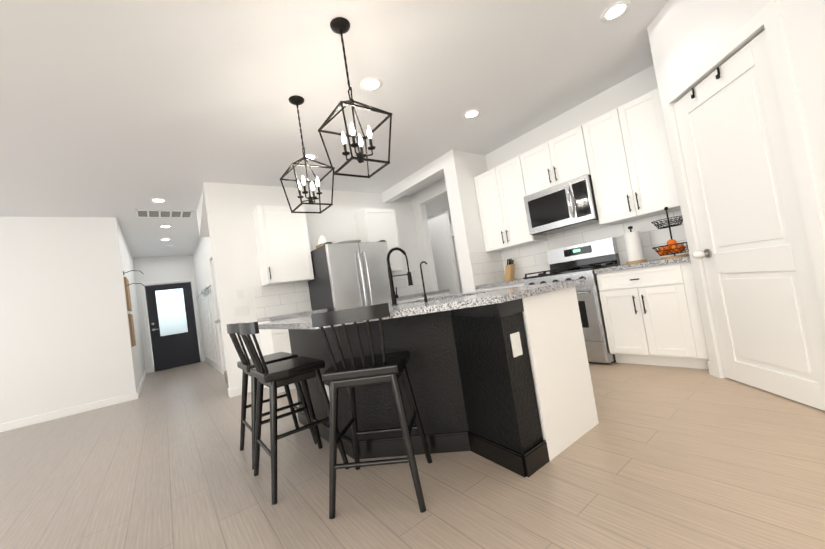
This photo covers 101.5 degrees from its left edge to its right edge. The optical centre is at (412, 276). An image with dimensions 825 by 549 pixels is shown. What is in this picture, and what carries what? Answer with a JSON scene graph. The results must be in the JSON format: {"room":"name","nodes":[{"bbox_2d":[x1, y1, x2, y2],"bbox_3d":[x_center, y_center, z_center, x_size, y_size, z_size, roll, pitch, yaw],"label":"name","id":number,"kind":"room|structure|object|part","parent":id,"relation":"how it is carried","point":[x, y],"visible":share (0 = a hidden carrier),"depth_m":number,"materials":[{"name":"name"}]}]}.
{"room":"kitchen","nodes":[
{"label":"kitchen","id":0,"kind":"room"},
{"bbox_2d":[0,217,136,423],"bbox_3d":[-6.115,0.677,3.688,4.580,2.730,0.120,-7,-3,-37],"label":"wall","id":1,"kind":"structure","parent":0,"point":[65,340],"depth_m":4.61,"materials":[{"name":"white paint"}]},
{"bbox_2d":[0,391,138,432],"bbox_3d":[-5.875,1.970,3.656,4.514,0.100,0.134,-7,-3,-37],"label":"baseboard","id":2,"kind":"structure","parent":1,"relation":"attached to","point":[16,424],"depth_m":4.51,"materials":[{"name":"white wood"}]},
{"bbox_2d":[117,221,145,388],"bbox_3d":[-5.449,0.695,6.515,0.120,2.730,3.600,-7,-3,-37],"label":"wall","id":3,"kind":"structure","parent":0,"point":[137,348],"depth_m":6.32,"materials":[{"name":"white paint"}]},
{"bbox_2d":[128,314,135,346],"bbox_3d":[-4.433,0.839,5.327,0.028,0.500,0.520,-7,-3,-37],"label":"wood panel","id":4,"kind":"object","parent":3,"relation":"attached to","point":[130,317],"depth_m":5.13,"materials":[{"name":"brown wood"}]},
{"bbox_2d":[123,270,143,310],"bbox_3d":[-4.440,0.222,5.417,0.244,0.610,0.520,-7,-3,-37],"label":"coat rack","id":5,"kind":"object","parent":3,"relation":"attached to","point":[129,308],"depth_m":5.19,"materials":[{"name":"brown wood"}]},
{"bbox_2d":[133,255,204,368],"bbox_3d":[-5.956,0.847,8.299,1.440,2.730,0.120,-7,-3,-37],"label":"wall","id":6,"kind":"structure","parent":0,"point":[162,268],"depth_m":8.21,"materials":[{"name":"white paint"}]},
{"bbox_2d":[140,278,204,372],"bbox_3d":[-5.855,1.133,8.244,1.100,2.130,0.016,-7,-3,-37],"label":"door frame","id":7,"kind":"structure","parent":6,"relation":"attached to","point":[146,319],"depth_m":8.14,"materials":[{"name":"white wood"}]},
{"bbox_2d":[145,282,200,371],"bbox_3d":[-5.849,1.178,8.243,0.920,2.040,0.104,-7,-3,-37],"label":"front door","id":8,"kind":"structure","parent":6,"relation":"in","point":[172,325],"depth_m":8.23,"materials":[{"name":"black wood"}]},
{"bbox_2d":[196,189,209,236],"bbox_3d":[-2.906,-0.872,4.951,0.320,0.530,1.210,-7,-3,-37],"label":"ceiling soffit","id":9,"kind":"structure","parent":0,"point":[202,221],"depth_m":5.05,"materials":[{"name":"white paint"}]},
{"bbox_2d":[193,237,225,370],"bbox_3d":[-4.289,0.545,7.156,0.120,2.730,3.990,-7,-3,-37],"label":"wall","id":10,"kind":"structure","parent":0,"point":[201,254],"depth_m":6.83,"materials":[{"name":"white paint"}]},
{"bbox_2d":[137,357,204,395],"bbox_3d":[-4.534,1.890,6.595,1.200,0.100,4.020,-7,-3,-37],"label":"baseboard","id":11,"kind":"structure","parent":10,"relation":"attached to","point":[142,380],"depth_m":6.24,"materials":[{"name":"white wood"}]},
{"bbox_2d":[196,283,222,373],"bbox_3d":[-4.454,1.124,7.323,0.050,1.650,3.115,-7,-3,-37],"label":"trim","id":12,"kind":"structure","parent":10,"relation":"attached to","point":[209,331],"depth_m":7.09,"materials":[{"name":"white wood"}]},
{"bbox_2d":[208,253,223,373],"bbox_3d":[-3.318,0.643,5.784,0.016,2.130,0.800,-7,-3,-37],"label":"door frame","id":13,"kind":"structure","parent":10,"relation":"attached to","point":[210,257],"depth_m":6.06,"materials":[{"name":"white wood"}]},
{"bbox_2d":[212,260,226,369],"bbox_3d":[-3.305,0.679,5.788,0.118,2.045,0.660,-7,-3,-37],"label":"closet door","id":14,"kind":"structure","parent":10,"relation":"in","point":[216,321],"depth_m":6.03,"materials":[{"name":"white wood"}]},
{"bbox_2d":[203,182,421,388],"bbox_3d":[-1.171,-0.009,5.271,3.310,2.730,0.120,-7,-3,-37],"label":"wall","id":15,"kind":"structure","parent":0,"point":[230,208],"depth_m":4.51,"materials":[{"name":"white paint"}]},
{"bbox_2d":[237,290,243,298],"bbox_3d":[-2.232,0.223,4.363,0.070,0.115,0.013,-7,-3,-37],"label":"switch plate","id":16,"kind":"object","parent":15,"relation":"attached to","point":[239,292],"depth_m":4.36,"materials":[{"name":"white plastic"}]},
{"bbox_2d":[234,306,249,316],"bbox_3d":[-2.203,0.441,4.351,0.180,0.115,0.013,-7,-3,-37],"label":"switch plate","id":17,"kind":"object","parent":15,"relation":"attached to","point":[241,311],"depth_m":4.34,"materials":[{"name":"white plastic"}]},
{"bbox_2d":[228,384,266,397],"bbox_3d":[-2.125,1.428,4.339,0.429,0.100,0.148,-7,-3,-37],"label":"baseboard","id":18,"kind":"structure","parent":15,"relation":"attached to","point":[234,392],"depth_m":4.21,"materials":[{"name":"white wood"}]},
{"bbox_2d":[252,205,313,285],"bbox_3d":[-1.755,-0.429,4.596,0.610,1.020,0.364,-7,-3,-37],"label":"upper cabinet","id":19,"kind":"object","parent":15,"relation":"attached to","point":[282,244],"visible":1,"depth_m":4.47,"materials":[{"name":"white wood"}]},
{"bbox_2d":[253,269,425,318],"bbox_3d":[-0.934,0.208,5.332,2.901,0.425,0.008,-7,-3,-37],"label":"wall tile","id":20,"kind":"structure","parent":15,"relation":"attached to","point":[270,300],"depth_m":4.75,"materials":[{"name":"white tile"}]},
{"bbox_2d":[355,209,403,272],"bbox_3d":[-0.536,-0.576,5.525,0.580,1.020,0.364,-7,-3,-37],"label":"upper cabinet","id":21,"kind":"object","parent":15,"relation":"attached to","point":[374,225],"visible":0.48,"depth_m":5.44,"materials":[{"name":"white wood"}]},
{"bbox_2d":[0,0,667,257],"bbox_3d":[-1.561,-1.432,3.495,12.200,0.050,16.500,-7,-3,-37],"label":"ceiling","id":22,"kind":"structure","parent":0,"point":[121,111],"depth_m":2.77,"materials":[{"name":"white paint"}]},
{"bbox_2d":[150,198,166,202],"bbox_3d":[-3.514,-1.056,4.660,0.196,0.006,0.196,-7,-3,-37],"label":"recessed light","id":23,"kind":"object","parent":22,"relation":"in","point":[157,200],"visible":1,"depth_m":4.65,"materials":[{"name":"white plastic"}]},
{"bbox_2d":[136,210,192,217],"bbox_3d":[-3.847,-0.978,5.241,0.700,0.011,0.400,-7,-3,-37],"label":"ceiling vent","id":24,"kind":"object","parent":22,"relation":"in","point":[162,214],"visible":0.94,"depth_m":5.23,"materials":[{"name":"white metal"}]},
{"bbox_2d":[159,225,171,227],"bbox_3d":[-4.319,-0.882,5.893,0.196,0.006,0.196,-7,-3,-37],"label":"recessed light","id":25,"kind":"object","parent":22,"relation":"in","point":[165,226],"visible":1,"depth_m":5.89,"materials":[{"name":"white plastic"}]},
{"bbox_2d":[280,95,334,213],"bbox_3d":[-0.923,-1.046,2.867,0.355,0.956,0.355,-7,-3,-37],"label":"pendant lantern","id":26,"kind":"object","parent":22,"relation":"hanging from","point":[297,100],"visible":0.96,"depth_m":2.85,"materials":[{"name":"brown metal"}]},
{"bbox_2d":[301,154,317,160],"bbox_3d":[-1.233,-1.430,4.027,0.196,0.006,0.196,-7,-3,-37],"label":"recessed light","id":27,"kind":"object","parent":22,"relation":"in","point":[313,156],"visible":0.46,"depth_m":4.01,"materials":[{"name":"white plastic"}]},
{"bbox_2d":[318,17,391,177],"bbox_3d":[-0.396,-1.156,2.158,0.355,0.956,0.355,-7,-3,-37],"label":"pendant lantern","id":28,"kind":"object","parent":22,"relation":"hanging from","point":[340,26],"visible":1,"depth_m":2.14,"materials":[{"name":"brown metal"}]},
{"bbox_2d":[360,77,382,91],"bbox_3d":[-0.345,-1.616,2.832,0.196,0.006,0.196,-7,-3,-37],"label":"recessed light","id":29,"kind":"object","parent":22,"relation":"in","point":[370,84],"visible":1,"depth_m":2.83,"materials":[{"name":"white plastic"}]},
{"bbox_2d":[381,157,443,202],"bbox_3d":[-0.002,-1.482,5.295,0.150,0.170,1.590,-7,-3,-37],"label":"beam","id":30,"kind":"structure","parent":22,"relation":"attached to","point":[434,169],"depth_m":5.16,"materials":[{"name":"white paint"}]},
{"bbox_2d":[463,109,480,118],"bbox_3d":[0.630,-1.732,3.588,0.196,0.006,0.196,-7,-3,-37],"label":"recessed light","id":31,"kind":"object","parent":22,"relation":"in","point":[472,113],"visible":1,"depth_m":3.58,"materials":[{"name":"white plastic"}]},
{"bbox_2d":[600,0,630,22],"bbox_3d":[1.459,-1.908,2.423,0.196,0.006,0.196,-7,-3,-37],"label":"recessed light","id":32,"kind":"object","parent":22,"relation":"in","point":[615,11],"visible":1,"depth_m":2.42,"materials":[{"name":"white plastic"}]},
{"bbox_2d":[0,357,824,548],"bbox_3d":[-1.143,1.314,3.379,12.200,0.050,16.500,-7,-3,-37],"label":"floor","id":33,"kind":"structure","parent":0,"point":[662,457],"depth_m":1.72,"materials":[{"name":"brown wood"}]},
{"bbox_2d":[224,370,227,383],"bbox_3d":[-1.904,0.833,5.355,1.910,1.295,1.070,-7,-3,-37],"label":"carpeted stairs","id":34,"kind":"structure","parent":33,"relation":"on","point":[226,377],"depth_m":5.05,"materials":[{"name":"beige"}]},
{"bbox_2d":[226,323,316,469],"bbox_3d":[-1.034,0.766,2.440,0.445,0.928,0.446,-7,-3,-37],"label":"stool","id":35,"kind":"object","parent":33,"relation":"on","point":[245,364],"visible":0.62,"depth_m":2.37,"materials":[{"name":"black wood"}]},
{"bbox_2d":[257,309,327,393],"bbox_3d":[-1.506,0.929,4.388,0.719,0.905,0.654,-7,-3,-37],"label":"base cabinet","id":36,"kind":"object","parent":33,"relation":"on","point":[272,341],"visible":0.08,"depth_m":4.06,"materials":[{"name":"white wood"}]},
{"bbox_2d":[257,309,327,321],"bbox_3d":[-1.575,0.502,4.412,0.719,0.039,0.626,-7,-3,-37],"label":"countertop","id":37,"kind":"structure","parent":36,"relation":"on","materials":[{"name":"stone"}]},
{"bbox_2d":[238,321,348,504],"bbox_3d":[-0.735,0.702,2.019,0.445,0.928,0.446,-7,-3,-37],"label":"stool","id":38,"kind":"object","parent":33,"relation":"on","point":[273,377],"visible":1,"depth_m":1.91,"materials":[{"name":"black wood"}]},
{"bbox_2d":[308,235,391,311],"bbox_3d":[-0.838,0.336,4.798,0.910,1.910,0.912,-7,-3,-37],"label":"refrigerator","id":39,"kind":"object","parent":33,"relation":"on","point":[348,274],"visible":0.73,"depth_m":4.47,"materials":[{"name":"silver metal"}]},
{"bbox_2d":[311,303,431,518],"bbox_3d":[-0.203,0.609,1.723,0.446,0.928,0.445,-9,-2,7],"label":"stool","id":40,"kind":"object","parent":33,"relation":"on","point":[351,373],"visible":1,"depth_m":1.57,"materials":[{"name":"black wood"}]},
{"bbox_2d":[258,247,598,477],"bbox_3d":[-0.106,0.431,2.425,1.460,1.302,2.065,-7,-3,-37],"label":"kitchen island","id":41,"kind":"object","parent":33,"relation":"on","point":[501,377],"visible":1,"depth_m":1.94,"materials":[{"name":"black wood"}]},
{"bbox_2d":[386,247,413,305],"bbox_3d":[-0.086,-0.015,2.481,0.215,0.422,0.082,-7,-3,-37],"label":"faucet","id":42,"kind":"object","parent":41,"relation":"on","point":[394,295],"depth_m":2.44,"materials":[{"name":"black metal"}]},
{"bbox_2d":[419,261,427,302],"bbox_3d":[0.078,0.029,2.125,0.065,0.257,0.038,-7,-3,-37],"label":"faucet","id":43,"kind":"object","parent":41,"relation":"on","point":[425,296],"depth_m":2.10,"materials":[{"name":"black metal"}]},
{"bbox_3d":[-0.146,1.038,2.307,0.650,0.107,1.965,-7,-3,-37],"label":"skirting","id":44,"kind":"part","parent":41,"relation":"part of","materials":[{"name":"black wood"}]},
{"bbox_2d":[475,279,524,290],"bbox_3d":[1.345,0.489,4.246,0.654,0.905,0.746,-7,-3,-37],"label":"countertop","id":45,"kind":"structure","parent":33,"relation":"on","point":[508,284],"depth_m":4.08,"materials":[{"name":"white stone"}]},
{"bbox_2d":[504,258,515,280],"bbox_3d":[1.295,-0.099,4.506,0.169,0.291,0.100,-7,-3,-37],"label":"knife block","id":46,"kind":"object","parent":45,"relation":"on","point":[509,271],"visible":1,"depth_m":4.48,"materials":[{"name":"brown wood"}]},
{"bbox_2d":[523,237,619,363],"bbox_3d":[1.740,0.253,3.627,0.692,1.200,0.754,-7,-3,-37],"label":"range","id":47,"kind":"object","parent":33,"relation":"on","point":[580,261],"visible":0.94,"depth_m":3.32,"materials":[{"name":"silver metal"}]},
{"bbox_2d":[594,256,708,368],"bbox_3d":[2.234,0.303,3.049,0.654,0.905,0.726,-7,-3,-37],"label":"base cabinet","id":48,"kind":"object","parent":33,"relation":"on","point":[651,313],"visible":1,"depth_m":2.85,"materials":[{"name":"white wood"}]},
{"bbox_2d":[594,256,708,273],"bbox_3d":[2.174,-0.126,3.071,0.626,0.039,0.726,-7,-3,-37],"label":"countertop","id":49,"kind":"structure","parent":48,"relation":"on","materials":[{"name":"stone"}]},
{"bbox_2d":[623,226,646,263],"bbox_3d":[2.148,-0.315,3.278,0.170,0.360,0.170,-7,-3,-37],"label":"paper towel","id":50,"kind":"object","parent":49,"relation":"on","point":[633,247],"visible":1,"depth_m":3.22,"materials":[{"name":"white paper"}]},
{"bbox_2d":[651,207,689,259],"bbox_3d":[2.192,-0.380,2.862,0.296,0.440,0.296,-7,-3,-37],"label":"fruit basket","id":51,"kind":"object","parent":49,"relation":"on","point":[673,246],"visible":0.92,"depth_m":2.83,"materials":[{"name":"black metal"}]},
{"bbox_2d":[396,289,448,300],"bbox_3d":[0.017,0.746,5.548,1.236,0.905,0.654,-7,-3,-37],"label":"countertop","id":52,"kind":"structure","parent":0,"point":[428,294],"depth_m":5.42,"materials":[{"name":"white stone"}]},
{"bbox_2d":[425,194,450,217],"bbox_3d":[0.006,-1.351,7.684,1.480,0.229,5.420,-7,-3,-37],"label":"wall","id":53,"kind":"structure","parent":0,"point":[437,205],"depth_m":6.47,"materials":[{"name":"white paint"}]},
{"bbox_2d":[427,210,460,294],"bbox_3d":[0.534,-0.182,7.324,0.100,2.730,1.090,-7,-3,-37],"label":"wall","id":54,"kind":"structure","parent":0,"point":[443,251],"depth_m":7.03,"materials":[{"name":"white paint"}]},
{"bbox_2d":[449,218,460,291],"bbox_3d":[0.351,-0.093,8.756,0.120,2.730,4.050,-7,-3,-37],"label":"wall","id":55,"kind":"structure","parent":0,"point":[450,222],"depth_m":7.80,"materials":[{"name":"white paint"}]},
{"bbox_2d":[453,238,462,292],"bbox_3d":[1.438,0.039,7.596,0.245,2.035,0.861,-7,-3,-37],"label":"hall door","id":56,"kind":"structure","parent":55,"relation":"in","point":[457,265],"depth_m":7.86,"materials":[{"name":"white wood"}]},
{"bbox_2d":[441,149,486,292],"bbox_3d":[1.558,-0.429,5.154,2.250,2.730,0.220,-7,-3,-37],"label":"wall","id":57,"kind":"structure","parent":0,"point":[462,169],"depth_m":4.51,"materials":[{"name":"white paint"}]},
{"bbox_2d":[469,251,504,285],"bbox_3d":[1.026,-0.125,4.568,0.639,0.430,0.008,-7,-3,-37],"label":"wall tiles","id":58,"kind":"structure","parent":57,"relation":"attached to","point":[487,267],"depth_m":4.55,"materials":[{"name":"white tile"}]},
{"bbox_2d":[411,65,657,291],"bbox_3d":[1.421,-0.430,4.645,0.120,2.730,4.290,-7,-3,-37],"label":"wall","id":59,"kind":"structure","parent":0,"point":[637,85],"depth_m":4.14,"materials":[{"name":"white paint"}]},
{"bbox_2d":[474,156,547,251],"bbox_3d":[1.250,-0.910,4.391,0.364,1.040,0.740,-7,-3,-37],"label":"upper cabinet","id":60,"kind":"object","parent":59,"relation":"attached to","point":[500,192],"visible":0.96,"depth_m":4.27,"materials":[{"name":"white wood"}]},
{"bbox_2d":[520,126,590,195],"bbox_3d":[1.653,-1.262,3.807,0.364,0.515,0.745,-7,-3,-37],"label":"upper cabinet","id":61,"kind":"object","parent":59,"relation":"attached to","point":[562,158],"visible":0.83,"depth_m":3.68,"materials":[{"name":"white wood"}]},
{"bbox_2d":[524,174,598,234],"bbox_3d":[1.686,-0.771,3.755,0.452,0.465,0.741,-7,-3,-37],"label":"over-the-range microwave","id":62,"kind":"object","parent":61,"relation":"attached to","point":[567,205],"visible":0.98,"depth_m":3.61,"materials":[{"name":"silver metal"}]},
{"bbox_2d":[501,209,688,278],"bbox_3d":[1.937,-0.336,3.877,0.008,0.515,2.238,-7,-3,-37],"label":"wall tile","id":63,"kind":"structure","parent":59,"relation":"attached to","point":[525,258],"depth_m":3.68,"materials":[{"name":"white tile"}]},
{"bbox_2d":[582,88,680,224],"bbox_3d":[2.134,-1.095,3.200,0.364,1.040,0.739,-7,-3,-37],"label":"upper cabinet","id":64,"kind":"object","parent":59,"relation":"attached to","point":[630,162],"visible":0.81,"depth_m":3.11,"materials":[{"name":"white wood"}]},
{"bbox_2d":[647,0,824,377],"bbox_3d":[1.736,-0.694,-0.479,0.120,2.730,6.200,-9,-2,7],"label":"wall","id":65,"kind":"structure","parent":0,"point":[687,38],"depth_m":1.97,"materials":[{"name":"white paint"}]},
{"bbox_2d":[707,361,711,374],"bbox_3d":[2.245,0.686,2.525,0.014,0.100,0.050,-9,-2,7],"label":"baseboard","id":66,"kind":"structure","parent":65,"relation":"attached to","point":[709,367],"depth_m":2.54,"materials":[{"name":"white wood"}]},
{"bbox_2d":[661,0,824,377],"bbox_3d":[2.032,-0.329,2.096,0.018,2.135,0.930,-9,-2,7],"label":"door frame","id":67,"kind":"structure","parent":65,"relation":"attached to","point":[769,17],"depth_m":1.72,"materials":[{"name":"white wood"}]},
{"bbox_2d":[674,30,824,410],"bbox_3d":[2.063,-0.293,2.105,0.559,2.038,0.616,-7,-3,-37],"label":"pantry door","id":68,"kind":"structure","parent":65,"relation":"in","point":[754,253],"depth_m":2.02,"materials":[{"name":"white wood"}]}
]}

